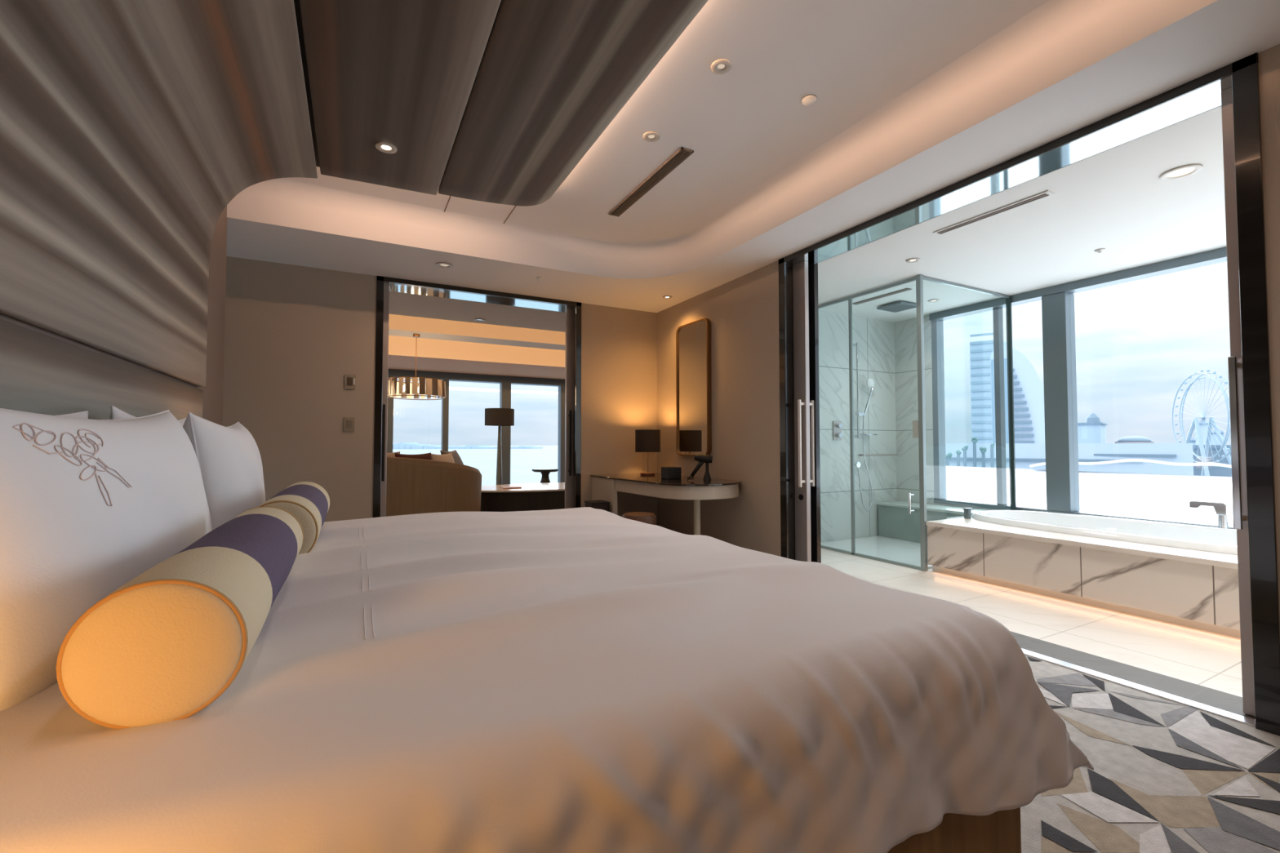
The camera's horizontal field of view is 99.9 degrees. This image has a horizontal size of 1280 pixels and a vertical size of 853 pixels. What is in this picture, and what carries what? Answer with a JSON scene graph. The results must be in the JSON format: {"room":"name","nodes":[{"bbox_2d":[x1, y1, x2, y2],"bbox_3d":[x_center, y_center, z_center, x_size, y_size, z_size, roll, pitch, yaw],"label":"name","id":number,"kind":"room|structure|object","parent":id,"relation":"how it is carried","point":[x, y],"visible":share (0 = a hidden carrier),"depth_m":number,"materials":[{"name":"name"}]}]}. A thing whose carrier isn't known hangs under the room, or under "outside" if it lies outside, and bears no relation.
{"room":"hotel room","nodes":[
{"label":"hotel room","id":0,"kind":"room"},
{"bbox_2d":[0,205,227,425],"bbox_3d":[-1.355,-0.379,0.804,0.200,2.850,5.670,1,-2,-28],"label":"wall","id":1,"kind":"structure","parent":0,"point":[212,408],"depth_m":3.12,"materials":[{"name":"brown"}]},
{"bbox_2d":[0,318,203,420],"bbox_3d":[-1.115,0.238,0.577,0.020,1.002,5.040,1,-2,-28],"label":"headboard","id":2,"kind":"object","parent":1,"relation":"attached to","point":[40,373],"visible":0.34,"depth_m":1.52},
{"bbox_2d":[0,0,707,386],"bbox_3d":[-0.309,-0.952,1.045,1.847,1.370,5.040,1,-2,-28],"label":"wall panel","id":3,"kind":"object","parent":1,"relation":"in","point":[385,147],"depth_m":2.07,"materials":[{"name":"beige fabric"}]},
{"bbox_2d":[222,256,657,525],"bbox_3d":[-2.027,-0.251,4.777,5.300,2.850,0.280,1,-2,-28],"label":"wall","id":4,"kind":"structure","parent":0,"point":[293,334],"depth_m":4.38,"materials":[{"name":"beige paint"}]},
{"bbox_2d":[343,417,355,431],"bbox_3d":[-2.385,-0.017,4.410,0.080,0.120,0.017,1,-2,-28],"label":"wall switch","id":5,"kind":"object","parent":4,"relation":"attached to","point":[348,422],"visible":1,"depth_m":4.41,"materials":[{"name":"beige plastic"}]},
{"bbox_2d":[344,374,355,389],"bbox_3d":[-2.385,-0.367,4.421,0.080,0.120,0.017,1,-2,-28],"label":"wall switch","id":6,"kind":"object","parent":4,"relation":"attached to","point":[349,380],"visible":1,"depth_m":4.42,"materials":[{"name":"beige plastic"}]},
{"bbox_2d":[373,275,581,517],"bbox_3d":[-1.474,-0.036,5.063,1.850,2.440,0.302,1,-2,-28],"label":"door frame","id":7,"kind":"structure","parent":4,"relation":"in","point":[572,309],"depth_m":5.04,"materials":[{"name":"black paint"}]},
{"bbox_2d":[226,0,1279,379],"bbox_3d":[-1.048,-1.507,5.214,11.000,0.510,13.100,1,-2,-28],"label":"ceiling","id":8,"kind":"structure","parent":0,"point":[916,100],"depth_m":2.97,"materials":[{"name":"white paint"}]},
{"bbox_2d":[387,333,445,399],"bbox_3d":[-3.100,-0.837,7.443,0.784,0.885,0.787,1,-2,-28],"label":"chandelier","id":9,"kind":"object","parent":8,"relation":"hanging from","point":[428,387],"visible":0.94,"depth_m":7.20,"materials":[{"name":"brown metal"}]},
{"bbox_2d":[435,262,453,267],"bbox_3d":[-1.549,-1.278,4.260,0.126,0.008,0.126,1,-2,-28],"label":"recessed light","id":10,"kind":"object","parent":8,"relation":"in","point":[442,264],"visible":1,"depth_m":4.26,"materials":[{"name":"beige"}]},
{"bbox_2d":[473,318,485,321],"bbox_3d":[-1.832,-1.217,6.147,0.136,0.008,0.136,1,-2,-28],"label":"recessed light","id":11,"kind":"object","parent":8,"relation":"in","point":[474,319],"visible":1,"depth_m":6.14,"materials":[{"name":"beige"}]},
{"bbox_2d":[503,205,515,223],"bbox_3d":[-0.945,-1.552,3.922,0.006,0.003,0.400,1,-2,-28],"label":"trim","id":12,"kind":"structure","parent":8,"relation":"attached to","point":[515,206],"depth_m":3.92,"materials":[{"name":"brown"}]},
{"bbox_2d":[608,146,693,216],"bbox_3d":[0.040,-1.561,3.495,0.081,0.011,0.990,1,-2,-28],"label":"ceiling vent","id":13,"kind":"object","parent":8,"relation":"in","point":[682,154],"visible":1,"depth_m":3.41,"materials":[{"name":"black metal"}]},
{"bbox_2d":[642,131,660,142],"bbox_3d":[0.063,-1.581,2.934,0.096,0.008,0.096,1,-2,-28],"label":"recessed light","id":14,"kind":"object","parent":8,"relation":"in","point":[650,136],"visible":1,"depth_m":2.93,"materials":[{"name":"beige"}]},
{"bbox_2d":[662,295,672,298],"bbox_3d":[0.264,-1.248,5.190,0.096,0.008,0.096,1,-2,-28],"label":"recessed light","id":15,"kind":"object","parent":8,"relation":"in","point":[664,296],"visible":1,"depth_m":5.18,"materials":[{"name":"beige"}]},
{"bbox_2d":[711,58,731,74],"bbox_3d":[0.361,-1.599,2.389,0.092,0.008,0.092,1,-2,-28],"label":"recessed light","id":16,"kind":"object","parent":8,"relation":"in","point":[721,66],"visible":1,"depth_m":2.39,"materials":[{"name":"beige metal"}]},
{"bbox_2d":[801,93,817,106],"bbox_3d":[0.824,-1.583,2.619,0.070,0.026,0.070,1,-2,-28],"label":"smoke detector","id":17,"kind":"object","parent":8,"relation":"attached to","point":[808,100],"visible":1,"depth_m":2.60,"materials":[{"name":"white paint"}]},
{"bbox_2d":[818,310,897,542],"bbox_3d":[1.970,-0.021,5.668,2.600,2.450,0.150,1,-2,-28],"label":"wall","id":18,"kind":"structure","parent":0,"point":[875,338],"depth_m":5.77,"materials":[{"name":"tile"}]},
{"bbox_2d":[832,421,842,439],"bbox_3d":[2.071,0.041,5.603,0.120,0.200,0.054,1,-2,-28],"label":"shower control","id":19,"kind":"object","parent":18,"relation":"attached to","point":[837,425],"visible":1,"depth_m":5.59,"materials":[{"name":"silver metal"}]},
{"bbox_2d":[853,342,874,511],"bbox_3d":[2.406,0.005,5.731,0.255,1.800,0.090,0,-2,-10],"label":"shower rail","id":20,"kind":"object","parent":18,"relation":"attached to","point":[869,382],"visible":1,"depth_m":5.71,"materials":[{"name":"silver metal"}]},
{"bbox_2d":[853,462,860,467],"bbox_3d":[2.302,0.405,5.712,0.060,0.060,0.050,1,-2,-28],"label":"outlet","id":21,"kind":"object","parent":20,"relation":"attached to","point":[858,464],"depth_m":5.69,"materials":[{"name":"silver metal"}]},
{"bbox_2d":[858,453,897,456],"bbox_3d":[2.599,0.310,5.869,0.570,0.020,0.062,1,-2,-28],"label":"grab bar","id":22,"kind":"object","parent":18,"relation":"attached to","point":[866,455],"visible":1,"depth_m":5.82,"materials":[{"name":"silver metal"}]},
{"bbox_2d":[893,315,1000,510],"bbox_3d":[4.057,-0.073,4.089,0.200,2.450,4.600,1,-2,-28],"label":"wall","id":23,"kind":"structure","parent":0,"point":[905,331],"depth_m":5.91,"materials":[{"name":"tile"}]},
{"bbox_2d":[928,246,1236,529],"bbox_3d":[4.120,-0.255,3.879,0.170,2.000,4.160,1,-2,-28],"label":"window","id":24,"kind":"structure","parent":23,"relation":"in","point":[1060,379],"depth_m":4.69,"materials":[{"name":"silver metal"}]},
{"bbox_2d":[657,44,1279,614],"bbox_3d":[1.813,-0.309,2.970,0.220,2.850,6.520,1,-2,-28],"label":"wall","id":25,"kind":"structure","parent":0,"point":[742,312],"depth_m":4.46,"materials":[{"name":"beige paint"}]},
{"bbox_2d":[675,317,711,456],"bbox_3d":[0.506,-0.359,5.143,0.043,1.280,0.540,1,-2,-28],"label":"wall mirror","id":26,"kind":"object","parent":25,"relation":"attached to","point":[693,340],"visible":0.9,"depth_m":5.12,"materials":[{"name":"brown mirror"}]},
{"bbox_2d":[778,52,1279,736],"bbox_3d":[1.758,-0.101,3.064,0.242,2.440,2.490,1,-2,-28],"label":"door","id":27,"kind":"structure","parent":25,"relation":"in","point":[1234,86],"depth_m":2.07,"materials":[{"name":"black paint"}]},
{"bbox_2d":[817,105,1226,322],"bbox_3d":[3.042,-1.315,3.589,2.500,0.100,4.600,1,-2,-28],"label":"ceiling","id":28,"kind":"structure","parent":0,"point":[1115,199],"depth_m":3.52,"materials":[{"name":"white paint"}]},
{"bbox_2d":[852,288,911,304],"bbox_3d":[2.249,-1.214,5.033,0.060,0.006,0.600,1,-2,-28],"label":"ceiling vent","id":29,"kind":"object","parent":28,"relation":"in","point":[905,289],"visible":0.86,"depth_m":5.00,"materials":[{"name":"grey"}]},
{"bbox_2d":[876,301,916,312],"bbox_3d":[2.557,-1.190,5.327,0.280,0.034,0.270,1,-2,-28],"label":"shower head","id":30,"kind":"object","parent":28,"relation":"attached to","point":[898,306],"visible":0.88,"depth_m":5.30},
{"bbox_2d":[906,257,919,262],"bbox_3d":[2.046,-1.245,4.031,0.096,0.008,0.096,1,-2,-28],"label":"recessed light","id":31,"kind":"object","parent":28,"relation":"in","point":[912,260],"visible":1,"depth_m":4.03,"materials":[{"name":"beige"}]},
{"bbox_2d":[928,298,939,302],"bbox_3d":[2.822,-1.208,5.168,0.096,0.008,0.096,1,-2,-28],"label":"recessed light","id":32,"kind":"object","parent":28,"relation":"in","point":[935,300],"visible":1,"depth_m":5.16,"materials":[{"name":"beige"}]},
{"bbox_2d":[933,190,1054,235],"bbox_3d":[2.095,-1.270,3.231,0.075,0.010,0.660,1,-2,-28],"label":"ceiling vent","id":33,"kind":"object","parent":28,"relation":"in","point":[1046,193],"visible":1,"depth_m":3.18,"materials":[{"name":"grey metal"}]},
{"bbox_2d":[1094,248,1105,253],"bbox_3d":[3.268,-1.245,3.820,0.060,0.024,0.060,1,-2,-28],"label":"sprinkler","id":34,"kind":"object","parent":28,"relation":"attached to","point":[1100,250],"visible":1,"depth_m":3.81,"materials":[{"name":"white paint"}]},
{"bbox_2d":[1159,164,1203,180],"bbox_3d":[2.741,-1.288,2.725,0.156,0.008,0.156,1,-2,-28],"label":"recessed light","id":35,"kind":"object","parent":28,"relation":"in","point":[1185,171],"visible":1,"depth_m":2.72,"materials":[{"name":"beige"}]},
{"bbox_2d":[821,548,1242,697],"bbox_3d":[3.049,1.186,3.568,2.430,0.100,4.700,1,-2,-28],"label":"floor","id":36,"kind":"structure","parent":0,"point":[1204,658],"depth_m":2.99,"materials":[{"name":"tile"}]},
{"bbox_2d":[821,535,933,568],"bbox_3d":[2.588,1.177,5.182,1.290,0.022,1.180,1,-2,-28],"label":"shower tray","id":37,"kind":"object","parent":36,"relation":"on","point":[901,551],"visible":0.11,"depth_m":5.15,"materials":[{"name":"white stone"}]},
{"bbox_2d":[877,501,986,542],"bbox_3d":[3.005,0.991,5.410,0.355,0.361,1.160,1,-2,-28],"label":"shower bench","id":38,"kind":"object","parent":37,"relation":"on","point":[895,521],"visible":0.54,"depth_m":5.56,"materials":[{"name":"stone"}]},
{"bbox_2d":[817,274,1016,571],"bbox_3d":[2.555,-0.012,5.185,1.356,2.400,1.248,1,-2,-28],"label":"shower enclosure","id":39,"kind":"object","parent":36,"relation":"on","point":[918,426],"visible":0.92,"depth_m":4.72,"materials":[{"name":"clear glass"}]},
{"bbox_2d":[925,517,1240,638],"bbox_3d":[3.664,0.922,3.136,1.333,0.400,3.345,1,-2,-28],"label":"surround","id":40,"kind":"object","parent":36,"relation":"on","point":[1185,587],"visible":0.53,"depth_m":3.33,"materials":[{"name":"stone"}]},
{"bbox_2d":[962,507,973,519],"bbox_3d":[2.733,0.723,4.481,0.065,0.085,0.050,1,-2,-28],"label":"dispenser","id":41,"kind":"object","parent":40,"relation":"on","point":[967,512],"visible":1,"depth_m":4.46,"materials":[{"name":"silver metal"}]},
{"bbox_2d":[971,510,1237,555],"bbox_3d":[3.503,0.894,3.672,0.960,0.408,2.280,1,-2,-28],"label":"bathtub","id":42,"kind":"object","parent":40,"relation":"in","point":[1217,540],"visible":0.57,"depth_m":3.89,"materials":[{"name":"white ceramic"}]},
{"bbox_2d":[1189,500,1233,528],"bbox_3d":[4.000,0.634,3.747,0.064,0.214,0.230,1,-2,-28],"label":"faucet","id":43,"kind":"object","parent":40,"relation":"on","point":[1221,508],"visible":0.87,"depth_m":3.70,"materials":[{"name":"silver metal"}]},
{"bbox_2d":[1009,631,1255,719],"bbox_3d":[1.816,1.169,3.054,0.230,0.101,2.490,1,-2,-28],"label":"threshold","id":44,"kind":"object","parent":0,"point":[1216,699],"depth_m":2.37,"materials":[{"name":"stone"}]},
{"bbox_2d":[1020,655,1279,852],"bbox_3d":[0.045,1.133,1.982,3.824,0.103,6.520,1,-2,-28],"label":"carpet","id":45,"kind":"structure","parent":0,"point":[1167,776],"depth_m":1.62,"materials":[{"name":"carpet"}]},
{"bbox_2d":[584,500,609,511],"bbox_3d":[-0.400,0.940,4.993,0.180,0.485,0.210,1,-2,-28],"label":"waste bin","id":46,"kind":"object","parent":45,"relation":"on","point":[598,504],"visible":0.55,"depth_m":4.93,"materials":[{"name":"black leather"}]},
{"bbox_2d":[622,511,656,524],"bbox_3d":[-0.008,0.913,4.182,0.270,0.485,0.270,1,-2,-28],"label":"stool","id":47,"kind":"object","parent":45,"relation":"on","point":[642,517],"visible":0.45,"depth_m":4.10,"materials":[{"name":"brown leather"}]},
{"bbox_2d":[590,472,742,535],"bbox_3d":[0.216,0.823,4.866,0.776,0.710,1.598,1,-2,-28],"label":"vanity desk","id":48,"kind":"object","parent":45,"relation":"on","point":[605,487],"visible":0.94,"depth_m":4.47,"materials":[{"name":"white"}]},
{"bbox_2d":[635,429,660,475],"bbox_3d":[0.078,0.259,5.383,0.250,0.450,0.250,1,-2,-28],"label":"table lamp","id":49,"kind":"object","parent":48,"relation":"on","point":[647,441],"visible":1,"depth_m":5.28,"materials":[{"name":"brown fabric"}]},
{"bbox_2d":[661,466,681,479],"bbox_3d":[0.277,0.411,4.781,0.130,0.107,0.140,1,-2,-28],"label":"tissue box","id":50,"kind":"object","parent":48,"relation":"on","point":[667,473],"visible":1,"depth_m":4.72,"materials":[{"name":"black"}]},
{"bbox_2d":[686,453,712,479],"bbox_3d":[0.513,0.349,4.691,0.139,0.226,0.268,2,-2,-40],"label":"hair dryer","id":51,"kind":"object","parent":48,"relation":"on","point":[701,458],"visible":0.99,"depth_m":4.63,"materials":[{"name":"black plastic"}]},
{"bbox_2d":[888,807,1021,852],"bbox_3d":[-0.564,0.764,1.664,1.910,0.620,2.230,1,-2,-28],"label":"bed","id":52,"kind":"object","parent":45,"relation":"on","point":[998,832],"visible":0.02,"depth_m":1.04,"materials":[{"name":"wood"}]},
{"bbox_2d":[0,506,1093,852],"bbox_3d":[-0.450,0.564,1.736,2.103,0.441,2.359,1,-2,-28],"label":"duvet","id":53,"kind":"object","parent":52,"relation":"on","point":[584,679],"visible":0.8,"depth_m":0.82,"materials":[{"name":"white fabric"}]},
{"bbox_2d":[57,410,88,418],"bbox_3d":[-1.255,0.171,1.026,0.107,0.451,0.904,1,-2,-28],"label":"pillow","id":54,"kind":"object","parent":53,"relation":"on","point":[82,415],"visible":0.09,"depth_m":1.37,"materials":[{"name":"white fabric"}]},
{"bbox_2d":[0,408,212,711],"bbox_3d":[-1.110,0.170,1.138,0.230,0.471,1.126,1,-2,-28],"label":"pillow","id":55,"kind":"object","parent":53,"relation":"on","point":[88,507],"visible":0.82,"depth_m":0.82,"materials":[{"name":"white fabric"}]},
{"bbox_2d":[109,405,186,426],"bbox_3d":[-1.735,0.188,1.927,0.120,0.468,0.799,1,-2,-31],"label":"pillow","id":56,"kind":"object","parent":53,"relation":"on","point":[116,413],"visible":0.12,"depth_m":1.61,"materials":[{"name":"white fabric"}]},
{"bbox_2d":[56,506,303,728],"bbox_3d":[-0.814,0.297,1.070,0.186,0.186,0.936,1,-2,-28],"label":"bolster","id":57,"kind":"object","parent":53,"relation":"on","point":[166,644],"visible":1,"depth_m":0.68,"materials":[{"name":"beige fabric"}]},
{"bbox_2d":[182,412,265,530],"bbox_3d":[-1.551,0.200,2.024,0.214,0.466,0.806,1,-2,-28],"label":"pillow","id":58,"kind":"object","parent":53,"relation":"on","point":[229,459],"visible":0.64,"depth_m":1.76,"materials":[{"name":"white fabric"}]},
{"bbox_2d":[257,481,329,554],"bbox_3d":[-1.243,0.321,1.935,0.194,0.194,0.916,1,-2,-28],"label":"bolster","id":59,"kind":"object","parent":53,"relation":"on","point":[308,502],"visible":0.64,"depth_m":1.61,"materials":[{"name":"beige fabric"}]},
{"bbox_2d":[1021,648,1255,727],"bbox_3d":[1.689,1.124,2.988,0.058,0.026,2.350,1,-2,-28],"label":"threshold","id":60,"kind":"object","parent":45,"relation":"on","point":[1239,718],"visible":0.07,"depth_m":2.21,"materials":[{"name":"white stone"}]},
{"bbox_3d":[-2.579,1.330,8.002,11.000,0.100,6.580,1,-2,-28],"label":"floor","id":61,"kind":"structure","parent":0,"visible":0},
{"bbox_2d":[386,456,481,516],"bbox_3d":[-2.796,0.766,6.038,2.049,0.900,1.274,1,-2,-28],"label":"sofa","id":62,"kind":"object","parent":61,"relation":"on","point":[413,486],"visible":0.44,"depth_m":5.69,"materials":[{"name":"beige fabric"}]},
{"bbox_2d":[386,451,399,457],"bbox_3d":[-2.875,0.527,5.847,0.510,0.505,0.158,1,-2,-36],"label":"throw cushion","id":63,"kind":"object","parent":62,"relation":"on","point":[388,455],"visible":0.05,"depth_m":5.95,"materials":[{"name":"beige fabric"}]},
{"bbox_2d":[394,452,431,460],"bbox_3d":[-2.526,0.542,6.075,0.174,0.489,0.502,-1,-2,26],"label":"throw cushion","id":64,"kind":"object","parent":62,"relation":"on","point":[428,455],"visible":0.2,"depth_m":6.10,"materials":[{"name":"red fabric"}]},
{"bbox_2d":[431,453,454,462],"bbox_3d":[-2.307,0.558,6.415,0.202,0.481,0.509,0,-2,3],"label":"throw cushion","id":65,"kind":"object","parent":62,"relation":"on","point":[447,457],"visible":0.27,"depth_m":6.36,"materials":[{"name":"beige fabric"}]},
{"bbox_2d":[440,449,463,464],"bbox_3d":[-2.347,0.557,6.885,0.255,0.512,0.565,0,-2,-1],"label":"throw cushion","id":66,"kind":"object","parent":62,"relation":"on","point":[457,459],"visible":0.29,"depth_m":6.88,"materials":[{"name":"grey fabric"}]},
{"bbox_2d":[386,368,564,484],"bbox_3d":[-3.996,0.137,10.704,11.110,2.460,0.250,1,-2,-28],"label":"window","id":67,"kind":"structure","parent":61,"relation":"on","point":[505,382],"depth_m":11.18,"materials":[{"name":"black"}]},
{"bbox_2d":[484,408,514,484],"bbox_3d":[-2.210,0.508,8.441,0.450,1.570,0.450,1,-2,-28],"label":"floor lamp","id":68,"kind":"object","parent":61,"relation":"on","point":[499,417],"visible":0.7,"depth_m":8.33,"materials":[{"name":"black fabric"}]},
{"bbox_2d":[480,482,564,511],"bbox_3d":[-1.384,1.068,7.785,2.300,0.410,1.240,1,-2,-28],"label":"coffee table","id":69,"kind":"object","parent":61,"relation":"on","point":[548,495],"visible":0.38,"depth_m":7.16,"materials":[{"name":"brown wood"}]},
{"bbox_2d":[499,486,521,488],"bbox_3d":[-1.786,0.843,7.431,0.250,0.014,0.200,1,-2,-28],"label":"magazine","id":70,"kind":"object","parent":69,"relation":"on","point":[502,487],"visible":1,"depth_m":7.38,"materials":[{"name":"beige paper"}]},
{"bbox_2d":[532,468,559,483],"bbox_3d":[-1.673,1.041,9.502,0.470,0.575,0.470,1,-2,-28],"label":"footed bowl","id":71,"kind":"object","parent":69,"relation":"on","point":[545,473],"visible":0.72,"depth_m":9.44,"materials":[{"name":"black"}]},
{"label":"outside","id":72,"kind":"structure","parent":0,"visible":0},
{"bbox_2d":[1029,458,1231,468],"bbox_3d":[71.510,5.691,79.585,28.760,2.331,30.291,1,-2,-28],"label":"roof","id":73,"kind":"structure","parent":72,"point":[1126,460],"depth_m":70.29,"materials":[{"name":"white"}]},
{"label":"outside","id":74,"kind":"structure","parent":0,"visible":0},
{"bbox_2d":[392,445,557,485],"bbox_3d":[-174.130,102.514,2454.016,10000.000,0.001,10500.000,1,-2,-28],"label":"sea","id":75,"kind":"structure","parent":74,"point":[522,461],"depth_m":734.06,"materials":[{"name":"liquid"}]},
{"bbox_2d":[392,442,542,448],"bbox_3d":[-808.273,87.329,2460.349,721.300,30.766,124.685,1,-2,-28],"label":"shore","id":76,"kind":"structure","parent":75,"relation":"on","point":[402,445],"depth_m":2446.59,"materials":[{"name":"blue"}]},
{"bbox_2d":[946,452,952,466],"bbox_3d":[106.925,18.985,185.993,2.465,20.131,2.392,1,-2,-28],"label":"tree","id":77,"kind":"object","parent":75,"relation":"on","point":[948,456],"visible":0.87,"depth_m":185.92,"materials":[{"name":"teal plant"}]},
{"bbox_2d":[955,449,961,466],"bbox_3d":[109.478,18.531,184.586,1.803,20.948,1.601,1,-2,-28],"label":"tree","id":78,"kind":"object","parent":75,"relation":"on","point":[958,452],"visible":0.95,"depth_m":184.38,"materials":[{"name":"teal plant"}]},
{"bbox_2d":[961,445,968,466],"bbox_3d":[111.131,17.726,183.649,1.874,22.496,1.661,1,-2,-28],"label":"tree","id":79,"kind":"object","parent":75,"relation":"on","point":[964,448],"visible":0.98,"depth_m":183.48,"materials":[{"name":"teal plant"}]},
{"bbox_2d":[971,436,977,466],"bbox_3d":[113.588,16.142,182.335,1.576,25.578,2.023,1,-2,-28],"label":"tree","id":80,"kind":"object","parent":75,"relation":"on","point":[975,440],"visible":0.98,"depth_m":182.05,"materials":[{"name":"teal plant"}]},
{"bbox_2d":[979,447,986,467],"bbox_3d":[115.598,17.875,180.875,1.953,22.019,1.901,1,-2,-28],"label":"tree","id":81,"kind":"object","parent":75,"relation":"on","point":[983,450],"visible":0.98,"depth_m":180.59,"materials":[{"name":"teal plant"}]},
{"bbox_2d":[969,332,1006,443],"bbox_3d":[227.421,-11.955,346.959,37.125,92.400,22.610,1,-2,-28],"label":"slab tower","id":82,"kind":"structure","parent":75,"relation":"on","point":[980,352],"depth_m":338.13,"materials":[{"name":"blue glass"}]},
{"bbox_2d":[990,443,994,467],"bbox_3d":[117.872,17.236,179.406,1.303,23.200,1.249,1,-2,-28],"label":"tree","id":83,"kind":"object","parent":75,"relation":"on","point":[992,446],"visible":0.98,"depth_m":179.32,"materials":[{"name":"teal plant"}]},
{"bbox_2d":[990,345,1044,443],"bbox_3d":[195.063,-4.952,276.331,28.802,73.830,29.921,1,-2,-28],"label":"tower","id":84,"kind":"structure","parent":75,"relation":"on","point":[1028,391],"depth_m":268.60,"materials":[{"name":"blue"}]},
{"bbox_2d":[945,443,1193,475],"bbox_3d":[152.247,17.878,199.309,62.019,23.206,75.601,1,-2,-28],"label":"pier building","id":85,"kind":"structure","parent":75,"relation":"on","point":[1026,455],"depth_m":179.21,"materials":[{"name":"white"}]},
{"bbox_2d":[1077,413,1107,443],"bbox_3d":[251.213,12.901,300.517,30.238,39.707,20.175,1,-2,-28],"label":"block","id":86,"kind":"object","parent":75,"relation":"on","point":[1093,431],"visible":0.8,"depth_m":292.20,"materials":[{"name":"blue"}]},
{"bbox_2d":[1114,435,1154,443],"bbox_3d":[270.583,18.845,294.137,16.000,27.412,16.000,1,-2,-28],"label":"domed hall","id":87,"kind":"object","parent":75,"relation":"on","point":[1130,439],"visible":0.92,"depth_m":290.14,"materials":[{"name":"grey"}]},
{"bbox_2d":[1184,438,1195,444],"bbox_3d":[347.328,20.791,339.080,13.342,26.432,8.035,1,-2,-28],"label":"block","id":88,"kind":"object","parent":75,"relation":"on","point":[1193,440],"visible":0.21,"depth_m":334.36,"materials":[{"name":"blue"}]},
{"bbox_2d":[1171,368,1231,475],"bbox_3d":[282.276,1.709,269.173,36.725,60.708,33.323,1,-2,-28],"label":"wheel","id":89,"kind":"object","parent":75,"relation":"on","point":[1211,422],"visible":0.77,"depth_m":267.81,"materials":[{"name":"silver metal"}]},
{"bbox_2d":[1192,444,1231,476],"bbox_3d":[334.637,22.075,316.042,16.736,22.374,20.649,1,-2,-28],"label":"block","id":90,"kind":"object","parent":75,"relation":"on","point":[1213,470],"visible":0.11,"depth_m":310.52,"materials":[{"name":"blue"}]},
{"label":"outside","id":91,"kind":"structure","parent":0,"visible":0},
{"bbox_2d":[946,466,1233,524],"bbox_3d":[41.279,5.304,30.305,88.500,0.600,135.000,1,-2,-28],"label":"roof","id":92,"kind":"structure","parent":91,"point":[1151,495],"depth_m":45.94,"materials":[{"name":"white"}]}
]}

